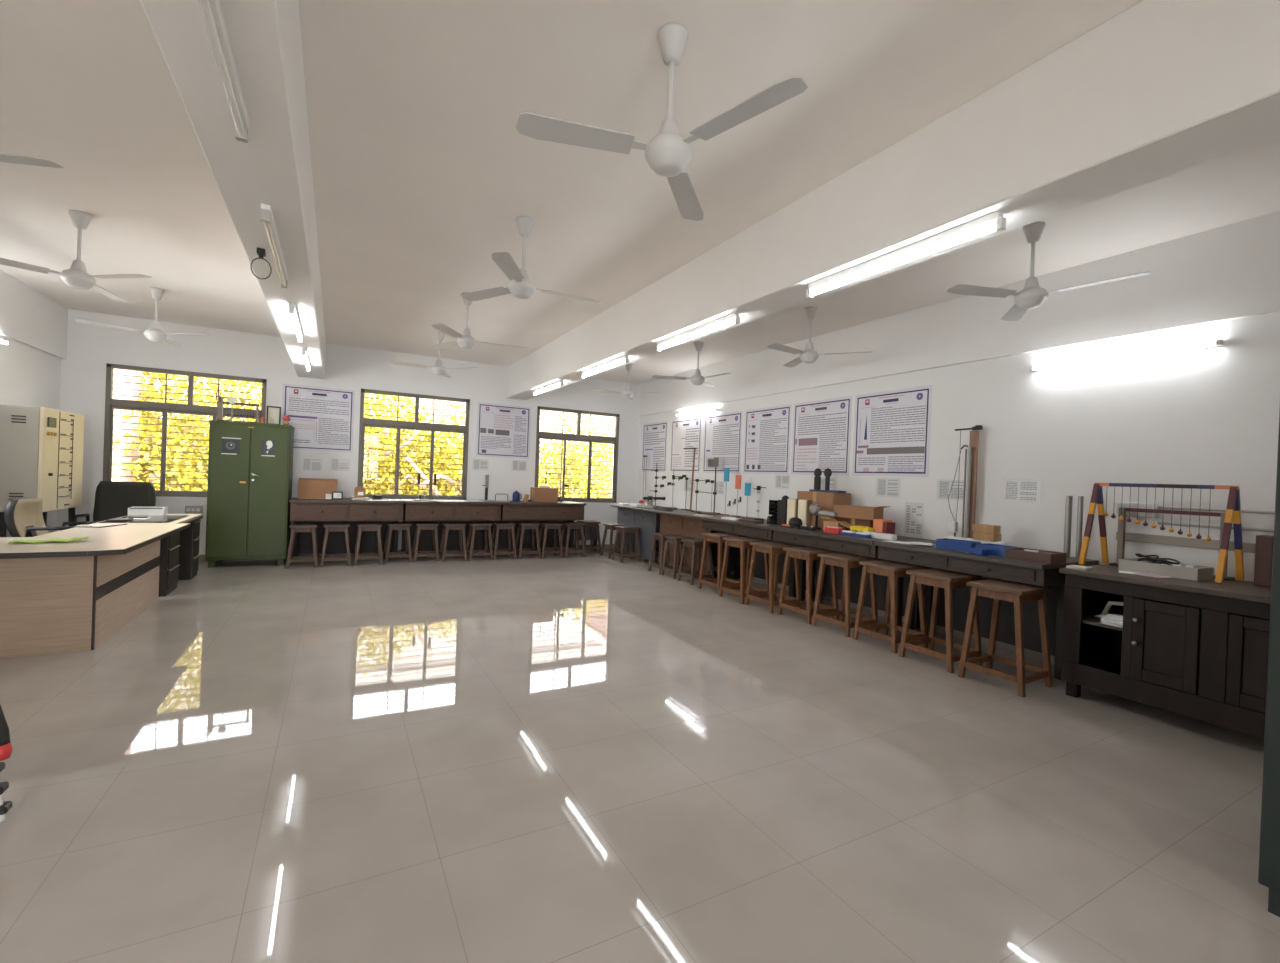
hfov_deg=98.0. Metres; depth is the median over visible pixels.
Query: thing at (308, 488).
cardboard box
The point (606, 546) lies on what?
baseboard
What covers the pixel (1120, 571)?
leaflet
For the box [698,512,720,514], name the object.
book
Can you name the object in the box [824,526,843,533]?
block
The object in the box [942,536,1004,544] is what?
packet
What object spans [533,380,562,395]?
tube light
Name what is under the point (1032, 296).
ceiling fan
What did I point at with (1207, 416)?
wall
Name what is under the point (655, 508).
book
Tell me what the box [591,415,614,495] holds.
building
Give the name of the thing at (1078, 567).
notebook
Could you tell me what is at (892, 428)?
poster
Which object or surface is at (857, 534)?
bar
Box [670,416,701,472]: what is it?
poster
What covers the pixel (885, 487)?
notice sheet
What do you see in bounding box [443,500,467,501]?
paper sheet
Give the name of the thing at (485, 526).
stool
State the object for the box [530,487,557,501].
cardboard box
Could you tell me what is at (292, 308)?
tube light
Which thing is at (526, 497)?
wedge
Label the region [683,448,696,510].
leaning stick
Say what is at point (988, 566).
lab table
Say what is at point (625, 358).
tube light
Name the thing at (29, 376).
wall
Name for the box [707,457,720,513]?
stand
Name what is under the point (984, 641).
baseboard
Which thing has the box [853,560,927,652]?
stool
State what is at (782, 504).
apparatus
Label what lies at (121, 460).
building
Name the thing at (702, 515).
book
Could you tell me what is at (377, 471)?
tree
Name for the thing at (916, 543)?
paper sheet
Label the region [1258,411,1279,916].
tall cabinet
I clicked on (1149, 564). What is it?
instrument box
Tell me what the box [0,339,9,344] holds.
tube light
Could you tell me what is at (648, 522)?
lab table
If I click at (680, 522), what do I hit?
lab table
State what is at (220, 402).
apparatus
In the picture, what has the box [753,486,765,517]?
stand
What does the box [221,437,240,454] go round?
picture
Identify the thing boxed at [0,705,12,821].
tripod stand
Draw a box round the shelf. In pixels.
[1082,609,1122,630]
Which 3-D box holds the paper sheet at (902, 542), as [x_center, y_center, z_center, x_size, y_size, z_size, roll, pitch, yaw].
[2.310,0.540,4.951,0.140,0.004,0.240,2,0,-39]
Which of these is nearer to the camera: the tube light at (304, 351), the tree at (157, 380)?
the tube light at (304, 351)
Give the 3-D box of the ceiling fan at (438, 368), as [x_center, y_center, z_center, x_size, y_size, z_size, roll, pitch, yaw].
[-2.485,-1.650,7.175,0.935,0.547,1.062,2,0,21]
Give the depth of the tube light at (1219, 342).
4.00 m
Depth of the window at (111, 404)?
7.25 m
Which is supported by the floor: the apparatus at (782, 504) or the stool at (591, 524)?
the stool at (591, 524)
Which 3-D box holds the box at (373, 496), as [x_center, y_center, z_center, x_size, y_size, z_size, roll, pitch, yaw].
[-3.878,0.232,8.204,0.120,0.060,0.070,2,0,-39]
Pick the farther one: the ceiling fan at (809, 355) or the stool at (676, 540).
the stool at (676, 540)
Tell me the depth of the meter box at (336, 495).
7.75 m
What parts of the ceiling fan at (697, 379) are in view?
blade, motor, blade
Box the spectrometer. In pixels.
[643,496,664,507]
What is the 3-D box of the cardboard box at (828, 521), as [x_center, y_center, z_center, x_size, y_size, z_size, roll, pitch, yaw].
[2.040,0.450,5.779,0.191,0.152,0.352,2,0,-35]
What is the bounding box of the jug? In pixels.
[512,489,521,501]
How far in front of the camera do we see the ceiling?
3.14 m
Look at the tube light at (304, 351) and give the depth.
6.27 m
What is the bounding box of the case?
[768,500,777,523]
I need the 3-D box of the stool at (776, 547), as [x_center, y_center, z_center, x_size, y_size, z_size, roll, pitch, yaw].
[1.454,1.020,6.024,0.424,0.694,0.430,2,0,-28]
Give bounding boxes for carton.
[873,519,894,533]
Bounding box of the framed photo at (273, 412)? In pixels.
[266,406,280,424]
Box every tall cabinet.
[0,404,83,536]
[205,420,294,567]
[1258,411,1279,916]
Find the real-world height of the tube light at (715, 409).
0.034 m
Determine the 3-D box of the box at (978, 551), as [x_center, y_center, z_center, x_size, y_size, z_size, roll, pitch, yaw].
[2.587,0.535,4.247,0.070,0.045,0.110,2,0,-19]
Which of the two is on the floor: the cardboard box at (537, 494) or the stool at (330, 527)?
the stool at (330, 527)
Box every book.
[351,497,368,499]
[655,508,672,510]
[694,514,712,516]
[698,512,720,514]
[721,517,742,520]
[736,517,763,520]
[738,519,763,522]
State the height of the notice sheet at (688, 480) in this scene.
0.200 m
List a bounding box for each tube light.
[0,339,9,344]
[198,0,248,142]
[260,203,287,287]
[289,303,302,342]
[302,348,309,371]
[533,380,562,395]
[581,355,628,378]
[656,312,739,351]
[675,408,718,416]
[807,211,1005,298]
[1029,339,1222,370]
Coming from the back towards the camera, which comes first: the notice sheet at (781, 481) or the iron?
the notice sheet at (781, 481)
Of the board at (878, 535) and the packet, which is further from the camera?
the board at (878, 535)
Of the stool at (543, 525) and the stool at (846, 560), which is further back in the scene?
the stool at (543, 525)
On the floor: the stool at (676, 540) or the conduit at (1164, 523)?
the stool at (676, 540)
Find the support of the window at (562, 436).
in the wall at (89, 347)
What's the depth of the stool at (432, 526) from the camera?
8.23 m
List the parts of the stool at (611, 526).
leg, leg, seat, leg, leg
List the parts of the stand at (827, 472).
post, post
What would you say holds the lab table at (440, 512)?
on the floor
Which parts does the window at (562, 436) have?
sash, sash, sill, sash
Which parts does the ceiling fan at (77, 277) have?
blade, motor, blade, blade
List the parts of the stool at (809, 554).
leg, leg, seat, leg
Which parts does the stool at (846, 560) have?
leg, leg, leg, seat, leg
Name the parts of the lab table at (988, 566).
leg, drawer, leg, drawer, panel, panel, leg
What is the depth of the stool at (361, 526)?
7.76 m
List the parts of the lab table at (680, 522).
drawer, panel, drawer, panel, leg, leg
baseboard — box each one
[199,544,613,561]
[655,551,1054,663]
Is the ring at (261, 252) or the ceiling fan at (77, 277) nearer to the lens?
the ring at (261, 252)
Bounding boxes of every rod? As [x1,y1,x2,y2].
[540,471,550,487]
[721,468,729,515]
[735,475,740,516]
[744,483,750,516]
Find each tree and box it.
[112,372,261,490]
[141,375,372,487]
[202,393,459,494]
[364,394,464,492]
[378,398,582,496]
[538,426,613,497]
[539,410,591,492]
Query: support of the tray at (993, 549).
on the lab table at (988, 566)
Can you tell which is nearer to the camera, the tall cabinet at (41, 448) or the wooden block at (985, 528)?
the wooden block at (985, 528)
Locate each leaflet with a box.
[1119,570,1139,573]
[1133,573,1172,577]
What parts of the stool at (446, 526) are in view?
leg, leg, seat, leg, leg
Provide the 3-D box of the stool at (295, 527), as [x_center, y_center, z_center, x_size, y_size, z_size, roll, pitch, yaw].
[-4.493,0.853,7.423,0.363,0.553,0.353,2,0,-28]
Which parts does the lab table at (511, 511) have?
leg, drawer, panel, drawer, leg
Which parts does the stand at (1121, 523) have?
post, post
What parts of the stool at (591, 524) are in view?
leg, seat, leg, leg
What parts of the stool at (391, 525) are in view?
leg, leg, seat, leg, leg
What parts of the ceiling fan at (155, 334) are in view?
blade, motor, blade, blade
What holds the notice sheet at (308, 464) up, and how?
attached to the wall at (89, 347)
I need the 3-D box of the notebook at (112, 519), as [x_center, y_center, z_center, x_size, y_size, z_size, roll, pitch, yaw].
[-5.190,0.379,5.551,0.150,0.012,0.220,2,0,-29]
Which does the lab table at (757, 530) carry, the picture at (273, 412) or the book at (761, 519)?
the book at (761, 519)
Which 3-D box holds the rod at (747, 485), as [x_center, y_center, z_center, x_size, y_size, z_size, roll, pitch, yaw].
[1.438,0.257,7.454,0.080,0.470,0.110,2,0,-29]
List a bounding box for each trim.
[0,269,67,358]
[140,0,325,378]
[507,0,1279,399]
[638,211,1279,415]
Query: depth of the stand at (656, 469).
9.37 m
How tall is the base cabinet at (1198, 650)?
0.850 m
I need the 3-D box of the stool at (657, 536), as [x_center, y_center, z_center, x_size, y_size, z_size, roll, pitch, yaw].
[0.365,1.036,8.051,0.363,0.553,0.353,2,0,-30]
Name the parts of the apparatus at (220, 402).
post, post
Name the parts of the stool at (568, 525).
leg, leg, seat, leg, leg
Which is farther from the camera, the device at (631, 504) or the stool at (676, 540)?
the device at (631, 504)
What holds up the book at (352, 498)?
on the lab table at (320, 512)
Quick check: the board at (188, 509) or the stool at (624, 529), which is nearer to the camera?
the board at (188, 509)
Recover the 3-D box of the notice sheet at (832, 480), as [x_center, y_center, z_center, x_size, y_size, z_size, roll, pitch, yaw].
[2.184,0.041,6.521,0.002,0.180,0.260,2,0,-29]
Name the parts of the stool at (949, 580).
leg, leg, seat, leg, leg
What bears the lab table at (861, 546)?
on the floor
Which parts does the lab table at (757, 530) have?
drawer, leg, drawer, panel, leg, leg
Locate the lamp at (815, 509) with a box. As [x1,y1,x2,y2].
[809,503,836,529]
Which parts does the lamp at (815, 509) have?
stem, arm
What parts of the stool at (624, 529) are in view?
leg, leg, seat, leg, leg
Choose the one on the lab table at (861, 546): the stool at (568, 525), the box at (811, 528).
the box at (811, 528)
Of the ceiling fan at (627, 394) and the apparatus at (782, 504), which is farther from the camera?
the ceiling fan at (627, 394)
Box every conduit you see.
[1116,532,1255,552]
[1157,522,1273,531]
[1158,506,1274,513]
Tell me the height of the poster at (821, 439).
0.895 m
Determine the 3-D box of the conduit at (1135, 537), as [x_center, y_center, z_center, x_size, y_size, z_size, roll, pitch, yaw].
[3.698,0.408,3.712,0.025,0.060,0.840,2,0,-29]
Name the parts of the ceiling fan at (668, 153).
blade, motor, blade, blade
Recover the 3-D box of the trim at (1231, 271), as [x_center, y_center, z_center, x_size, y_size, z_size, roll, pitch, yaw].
[2.807,-1.404,5.432,0.045,0.610,11.700,2,0,-29]
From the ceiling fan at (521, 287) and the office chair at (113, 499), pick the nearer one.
the ceiling fan at (521, 287)
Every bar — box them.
[840,530,855,535]
[853,532,870,537]
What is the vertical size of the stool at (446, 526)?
0.553 m
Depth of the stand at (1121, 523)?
3.87 m
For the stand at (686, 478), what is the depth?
8.84 m
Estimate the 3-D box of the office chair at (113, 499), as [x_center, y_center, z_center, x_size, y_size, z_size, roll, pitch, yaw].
[-6.221,0.538,6.596,0.617,1.060,0.670,2,0,-25]
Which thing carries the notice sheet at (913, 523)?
attached to the wall at (1207, 416)
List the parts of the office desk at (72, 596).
panel, panel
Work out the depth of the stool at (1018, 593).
3.89 m
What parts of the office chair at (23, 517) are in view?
backrest, armrest, armrest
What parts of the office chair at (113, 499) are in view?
armrest, backrest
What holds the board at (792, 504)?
on the lab table at (757, 530)
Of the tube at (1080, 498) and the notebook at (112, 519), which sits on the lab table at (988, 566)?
the tube at (1080, 498)
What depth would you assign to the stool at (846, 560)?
5.17 m
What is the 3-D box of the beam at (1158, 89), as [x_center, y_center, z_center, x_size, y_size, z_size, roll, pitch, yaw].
[0.716,-1.517,4.284,0.320,0.530,11.700,2,0,-29]
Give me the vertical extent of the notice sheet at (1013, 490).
0.190 m
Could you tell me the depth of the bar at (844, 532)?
5.44 m
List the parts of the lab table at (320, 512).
leg, drawer, panel, drawer, leg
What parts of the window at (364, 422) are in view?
sash, sash, sash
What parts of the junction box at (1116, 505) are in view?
lid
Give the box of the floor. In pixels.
[0,550,1279,962]
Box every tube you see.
[1063,496,1072,557]
[1075,496,1083,559]
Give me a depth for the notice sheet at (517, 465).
9.47 m
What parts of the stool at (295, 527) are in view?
leg, leg, seat, leg, leg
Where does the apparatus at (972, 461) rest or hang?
on the lab table at (988, 566)
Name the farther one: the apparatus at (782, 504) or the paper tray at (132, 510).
the apparatus at (782, 504)
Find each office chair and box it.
[4,498,100,536]
[73,481,155,527]
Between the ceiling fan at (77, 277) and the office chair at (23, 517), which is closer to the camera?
the ceiling fan at (77, 277)
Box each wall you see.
[0,335,60,536]
[56,309,639,554]
[637,312,1279,588]
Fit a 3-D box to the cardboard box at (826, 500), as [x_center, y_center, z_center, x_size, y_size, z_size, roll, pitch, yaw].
[2.062,0.321,6.269,0.301,0.406,0.500,2,0,-33]
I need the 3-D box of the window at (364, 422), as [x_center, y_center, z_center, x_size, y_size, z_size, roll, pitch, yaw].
[-3.542,-0.524,8.755,1.587,1.680,0.220,2,0,-29]
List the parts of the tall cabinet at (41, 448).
leg, leg, panel, leg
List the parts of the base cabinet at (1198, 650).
door, door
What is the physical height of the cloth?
0.031 m
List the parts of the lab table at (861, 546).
drawer, leg, leg, drawer, panel, leg, leg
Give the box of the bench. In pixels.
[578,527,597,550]
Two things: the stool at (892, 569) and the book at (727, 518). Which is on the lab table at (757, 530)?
the book at (727, 518)
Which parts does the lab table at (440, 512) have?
panel, leg, drawer, panel, drawer, leg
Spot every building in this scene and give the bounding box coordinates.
[112,369,142,481]
[143,372,591,494]
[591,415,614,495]
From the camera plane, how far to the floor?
2.40 m
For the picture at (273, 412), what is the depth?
7.46 m
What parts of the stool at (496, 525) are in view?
leg, leg, seat, leg, leg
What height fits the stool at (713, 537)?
0.694 m
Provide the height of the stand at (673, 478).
0.530 m
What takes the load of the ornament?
on the tall cabinet at (250, 465)
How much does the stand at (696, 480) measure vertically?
0.500 m
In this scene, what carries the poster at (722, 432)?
attached to the wall at (1207, 416)
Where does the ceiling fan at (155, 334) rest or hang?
hanging from the ceiling
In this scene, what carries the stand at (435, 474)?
on the lab table at (440, 512)
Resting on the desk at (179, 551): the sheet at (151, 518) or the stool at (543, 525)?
the sheet at (151, 518)
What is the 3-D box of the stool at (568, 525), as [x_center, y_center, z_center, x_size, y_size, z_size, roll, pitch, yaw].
[-1.133,0.970,9.288,0.363,0.553,0.353,2,0,-30]
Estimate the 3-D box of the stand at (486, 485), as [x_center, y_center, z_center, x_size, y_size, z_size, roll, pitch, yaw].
[-2.452,0.103,8.867,0.190,0.420,0.140,2,0,-29]
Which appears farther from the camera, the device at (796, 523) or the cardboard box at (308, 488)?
the cardboard box at (308, 488)
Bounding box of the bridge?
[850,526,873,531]
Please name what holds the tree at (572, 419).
on the ground
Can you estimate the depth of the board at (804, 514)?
6.18 m
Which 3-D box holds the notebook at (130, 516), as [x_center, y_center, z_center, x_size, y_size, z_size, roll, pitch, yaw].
[-5.324,0.372,5.899,0.150,0.012,0.220,2,0,-41]
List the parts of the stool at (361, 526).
leg, leg, seat, leg, leg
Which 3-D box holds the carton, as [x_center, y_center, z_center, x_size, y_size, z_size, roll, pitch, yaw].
[2.379,0.456,5.413,0.140,0.170,0.152,2,0,-27]
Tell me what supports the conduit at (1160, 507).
attached to the wall at (1207, 416)
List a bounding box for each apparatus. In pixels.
[216,392,258,422]
[777,495,788,524]
[947,425,982,537]
[1078,483,1243,583]
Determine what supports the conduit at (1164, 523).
attached to the wall at (1207, 416)
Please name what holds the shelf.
attached to the base cabinet at (1198, 650)
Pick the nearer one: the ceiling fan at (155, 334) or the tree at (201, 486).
the ceiling fan at (155, 334)
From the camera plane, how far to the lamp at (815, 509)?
5.96 m
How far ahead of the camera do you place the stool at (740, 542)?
6.35 m
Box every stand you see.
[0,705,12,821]
[228,397,236,421]
[414,474,422,500]
[430,473,438,501]
[479,475,492,500]
[643,455,647,505]
[651,465,665,506]
[667,469,685,508]
[671,476,682,509]
[681,477,689,509]
[691,479,706,512]
[705,479,713,510]
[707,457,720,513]
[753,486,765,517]
[809,468,845,492]
[1109,507,1234,580]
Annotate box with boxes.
[297,478,336,498]
[331,491,342,499]
[354,486,365,496]
[372,495,381,498]
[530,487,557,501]
[797,491,850,528]
[807,526,815,530]
[820,516,852,530]
[834,505,889,519]
[837,517,872,530]
[969,548,987,554]
[1005,548,1065,563]
[1113,502,1158,517]
[1118,553,1213,580]
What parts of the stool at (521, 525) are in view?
leg, leg, seat, leg, leg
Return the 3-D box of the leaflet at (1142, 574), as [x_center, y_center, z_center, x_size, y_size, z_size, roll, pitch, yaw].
[3.265,0.600,3.548,0.110,0.006,0.160,2,0,-14]
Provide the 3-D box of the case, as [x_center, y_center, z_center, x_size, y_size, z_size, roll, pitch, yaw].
[1.621,0.364,6.656,0.140,0.280,0.120,2,0,-29]
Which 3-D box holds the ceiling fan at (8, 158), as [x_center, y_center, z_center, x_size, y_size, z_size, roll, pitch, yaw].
[-3.077,-1.642,2.437,0.935,0.547,1.062,2,0,-8]
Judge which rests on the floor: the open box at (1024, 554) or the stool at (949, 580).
the stool at (949, 580)
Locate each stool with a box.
[285,524,318,568]
[320,523,350,566]
[353,523,382,565]
[383,522,411,562]
[412,522,439,561]
[439,523,466,561]
[466,522,492,560]
[488,522,516,559]
[513,522,540,558]
[535,522,563,558]
[558,522,585,557]
[577,521,600,553]
[600,523,627,558]
[612,526,640,562]
[648,533,679,574]
[661,536,695,578]
[677,539,713,584]
[698,533,746,594]
[719,537,770,603]
[745,541,801,613]
[778,546,838,623]
[812,552,878,636]
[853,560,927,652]
[899,568,981,672]
[958,578,1052,696]
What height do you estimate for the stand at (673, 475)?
0.660 m
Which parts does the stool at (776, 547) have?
leg, leg, seat, leg, leg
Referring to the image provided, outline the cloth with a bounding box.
[8,536,88,543]
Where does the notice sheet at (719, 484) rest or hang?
attached to the wall at (1207, 416)
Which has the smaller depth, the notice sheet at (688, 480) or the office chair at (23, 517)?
the office chair at (23, 517)
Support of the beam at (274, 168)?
attached to the wall at (89, 347)
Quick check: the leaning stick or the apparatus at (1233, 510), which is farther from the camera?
the leaning stick
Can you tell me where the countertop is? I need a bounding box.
[1059,564,1270,603]
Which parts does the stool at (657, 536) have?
leg, leg, seat, leg, leg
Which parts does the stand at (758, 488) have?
rod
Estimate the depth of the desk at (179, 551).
5.84 m
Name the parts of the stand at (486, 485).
post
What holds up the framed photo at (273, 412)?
on the tall cabinet at (250, 465)
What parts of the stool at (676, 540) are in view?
leg, leg, seat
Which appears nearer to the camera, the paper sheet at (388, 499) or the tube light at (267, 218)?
the tube light at (267, 218)
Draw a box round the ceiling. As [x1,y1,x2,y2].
[0,0,1279,383]
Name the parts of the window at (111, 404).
sash, sill, sash, sash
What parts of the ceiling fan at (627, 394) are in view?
blade, motor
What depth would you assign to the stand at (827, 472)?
6.23 m
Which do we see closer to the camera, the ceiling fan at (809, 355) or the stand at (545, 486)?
the ceiling fan at (809, 355)
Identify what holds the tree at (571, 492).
on the ground
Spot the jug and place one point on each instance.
(516, 495)
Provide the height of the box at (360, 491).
0.155 m
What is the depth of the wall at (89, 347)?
8.10 m
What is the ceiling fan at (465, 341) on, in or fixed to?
hanging from the ceiling
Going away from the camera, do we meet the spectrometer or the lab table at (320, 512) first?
the lab table at (320, 512)
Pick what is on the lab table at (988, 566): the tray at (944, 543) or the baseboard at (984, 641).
the tray at (944, 543)
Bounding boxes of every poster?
[281,384,354,452]
[476,402,530,458]
[642,421,667,471]
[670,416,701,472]
[702,411,742,473]
[743,404,791,473]
[791,396,851,475]
[852,385,931,476]
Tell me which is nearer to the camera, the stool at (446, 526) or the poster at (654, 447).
the stool at (446, 526)
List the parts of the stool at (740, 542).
leg, leg, seat, leg, leg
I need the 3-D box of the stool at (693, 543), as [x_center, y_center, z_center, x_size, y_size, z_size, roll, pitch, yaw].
[0.748,1.055,7.372,0.363,0.553,0.353,2,0,-29]
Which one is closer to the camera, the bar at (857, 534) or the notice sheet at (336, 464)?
the bar at (857, 534)
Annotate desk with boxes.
[0,523,190,657]
[93,514,202,596]
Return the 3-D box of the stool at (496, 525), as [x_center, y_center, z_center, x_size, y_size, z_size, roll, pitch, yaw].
[-2.165,0.933,8.790,0.363,0.553,0.353,2,0,-28]
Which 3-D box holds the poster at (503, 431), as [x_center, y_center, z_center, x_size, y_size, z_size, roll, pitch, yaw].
[-2.279,-0.844,9.330,0.900,0.885,0.004,2,0,-29]
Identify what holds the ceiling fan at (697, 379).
hanging from the ceiling
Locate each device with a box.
[629,503,643,506]
[780,517,801,528]
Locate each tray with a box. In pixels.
[128,507,167,514]
[936,538,980,551]
[976,543,1022,556]
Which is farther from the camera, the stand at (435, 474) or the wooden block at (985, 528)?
the stand at (435, 474)
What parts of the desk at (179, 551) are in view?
drawer, drawer, drawer, drawer, drawer, drawer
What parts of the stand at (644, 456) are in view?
rod, rod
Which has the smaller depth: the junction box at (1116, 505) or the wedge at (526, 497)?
the junction box at (1116, 505)
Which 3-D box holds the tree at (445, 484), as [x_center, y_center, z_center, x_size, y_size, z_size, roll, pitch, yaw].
[-4.040,1.630,13.909,5.100,7.358,4.828,2,0,-18]
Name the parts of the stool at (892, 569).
leg, leg, seat, leg, leg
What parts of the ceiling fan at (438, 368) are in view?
blade, motor, blade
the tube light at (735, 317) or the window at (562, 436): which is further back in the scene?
the window at (562, 436)
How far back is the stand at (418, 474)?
8.21 m
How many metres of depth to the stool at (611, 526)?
9.33 m
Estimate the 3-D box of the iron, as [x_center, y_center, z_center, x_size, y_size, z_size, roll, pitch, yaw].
[3.077,0.845,3.615,0.090,0.148,0.233,2,0,-35]
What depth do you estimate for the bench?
10.03 m
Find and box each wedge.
[523,494,530,501]
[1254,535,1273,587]
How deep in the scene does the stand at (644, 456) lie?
9.85 m
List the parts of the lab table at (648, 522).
drawer, panel, drawer, panel, panel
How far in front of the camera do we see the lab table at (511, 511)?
9.23 m
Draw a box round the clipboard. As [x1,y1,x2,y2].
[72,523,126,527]
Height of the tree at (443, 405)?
8.895 m
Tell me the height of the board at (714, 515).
0.018 m
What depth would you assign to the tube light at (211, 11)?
1.67 m
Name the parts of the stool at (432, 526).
leg, leg, seat, leg, leg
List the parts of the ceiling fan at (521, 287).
blade, blade, motor, blade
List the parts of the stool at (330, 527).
leg, seat, leg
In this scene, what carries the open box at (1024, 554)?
on the lab table at (988, 566)
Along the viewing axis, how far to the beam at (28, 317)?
5.96 m
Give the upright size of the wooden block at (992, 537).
0.064 m
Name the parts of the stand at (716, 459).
rod, plate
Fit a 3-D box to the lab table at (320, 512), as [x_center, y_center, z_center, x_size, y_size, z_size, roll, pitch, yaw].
[-4.166,0.696,7.934,1.405,0.885,0.640,2,0,-29]
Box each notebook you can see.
[106,518,132,520]
[128,515,147,517]
[1066,565,1091,570]
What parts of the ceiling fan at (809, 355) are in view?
blade, blade, motor, blade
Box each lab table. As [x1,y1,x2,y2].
[289,497,404,558]
[401,499,502,557]
[494,500,585,550]
[610,504,680,560]
[649,510,743,578]
[699,517,814,598]
[770,527,928,631]
[874,540,1098,680]
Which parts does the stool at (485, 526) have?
leg, leg, seat, leg, leg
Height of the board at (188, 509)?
0.110 m
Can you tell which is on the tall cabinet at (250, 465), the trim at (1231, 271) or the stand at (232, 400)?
the stand at (232, 400)
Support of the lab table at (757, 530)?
on the floor
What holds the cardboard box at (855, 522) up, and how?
on the lab table at (861, 546)
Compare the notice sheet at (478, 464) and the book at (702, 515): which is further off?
the notice sheet at (478, 464)
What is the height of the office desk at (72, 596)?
0.726 m
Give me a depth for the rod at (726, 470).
7.86 m
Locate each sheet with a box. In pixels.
[99,515,188,522]
[301,458,322,470]
[330,458,349,470]
[388,499,412,500]
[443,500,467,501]
[472,459,488,470]
[512,460,526,470]
[684,479,694,491]
[713,481,724,494]
[775,475,789,488]
[821,477,834,489]
[876,478,900,497]
[885,540,911,543]
[904,502,923,537]
[913,542,932,545]
[937,479,966,500]
[1002,479,1039,502]
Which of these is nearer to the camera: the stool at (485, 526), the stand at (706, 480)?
the stand at (706, 480)
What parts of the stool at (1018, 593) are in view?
leg, leg, seat, leg, leg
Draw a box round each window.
[103,363,266,498]
[357,389,469,499]
[534,406,619,503]
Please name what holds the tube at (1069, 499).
on the lab table at (988, 566)
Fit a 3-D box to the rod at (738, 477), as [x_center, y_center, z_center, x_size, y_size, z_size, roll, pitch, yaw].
[1.342,0.199,7.633,0.080,0.575,0.110,2,0,-29]
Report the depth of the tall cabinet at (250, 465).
7.20 m
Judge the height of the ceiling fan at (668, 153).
0.547 m
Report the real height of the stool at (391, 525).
0.553 m
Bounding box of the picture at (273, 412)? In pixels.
[268,407,278,423]
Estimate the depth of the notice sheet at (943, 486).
5.20 m
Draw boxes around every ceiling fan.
[0,153,63,167]
[0,210,151,301]
[75,287,208,346]
[389,332,477,377]
[431,292,526,348]
[460,216,600,302]
[515,22,807,220]
[592,363,655,399]
[652,342,729,386]
[767,307,871,366]
[947,221,1150,320]
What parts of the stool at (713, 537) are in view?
leg, leg, seat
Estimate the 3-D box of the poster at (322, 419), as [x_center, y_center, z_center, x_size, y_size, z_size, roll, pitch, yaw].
[-4.642,-0.902,8.035,0.905,0.925,0.004,2,0,-29]
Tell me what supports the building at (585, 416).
on the ground
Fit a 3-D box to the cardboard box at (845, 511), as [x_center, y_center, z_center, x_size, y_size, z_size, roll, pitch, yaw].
[2.261,0.309,5.687,0.170,0.142,0.531,2,0,-35]
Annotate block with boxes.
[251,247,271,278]
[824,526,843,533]
[972,524,1000,533]
[973,532,1000,541]
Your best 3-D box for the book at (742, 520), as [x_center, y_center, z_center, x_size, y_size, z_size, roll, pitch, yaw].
[1.345,0.478,6.736,0.130,0.030,0.340,2,0,-26]
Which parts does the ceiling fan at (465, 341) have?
blade, blade, motor, blade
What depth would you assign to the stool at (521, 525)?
8.91 m
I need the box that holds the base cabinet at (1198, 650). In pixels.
[1059,564,1270,738]
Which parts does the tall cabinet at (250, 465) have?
door, door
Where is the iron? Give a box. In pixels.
[1091,601,1123,625]
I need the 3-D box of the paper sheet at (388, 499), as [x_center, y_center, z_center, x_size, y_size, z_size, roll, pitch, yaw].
[-3.521,0.273,8.172,0.300,0.006,0.200,2,0,-34]
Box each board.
[185,506,202,513]
[714,515,735,517]
[787,498,798,523]
[798,499,811,526]
[862,531,896,539]
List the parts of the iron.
handle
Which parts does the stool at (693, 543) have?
leg, leg, seat, leg, leg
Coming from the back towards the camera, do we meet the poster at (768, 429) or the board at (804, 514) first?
the poster at (768, 429)
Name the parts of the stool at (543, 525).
leg, leg, seat, leg, leg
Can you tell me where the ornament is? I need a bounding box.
[282,416,290,424]
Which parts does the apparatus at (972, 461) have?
cord, rod, post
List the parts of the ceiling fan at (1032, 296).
blade, blade, motor, blade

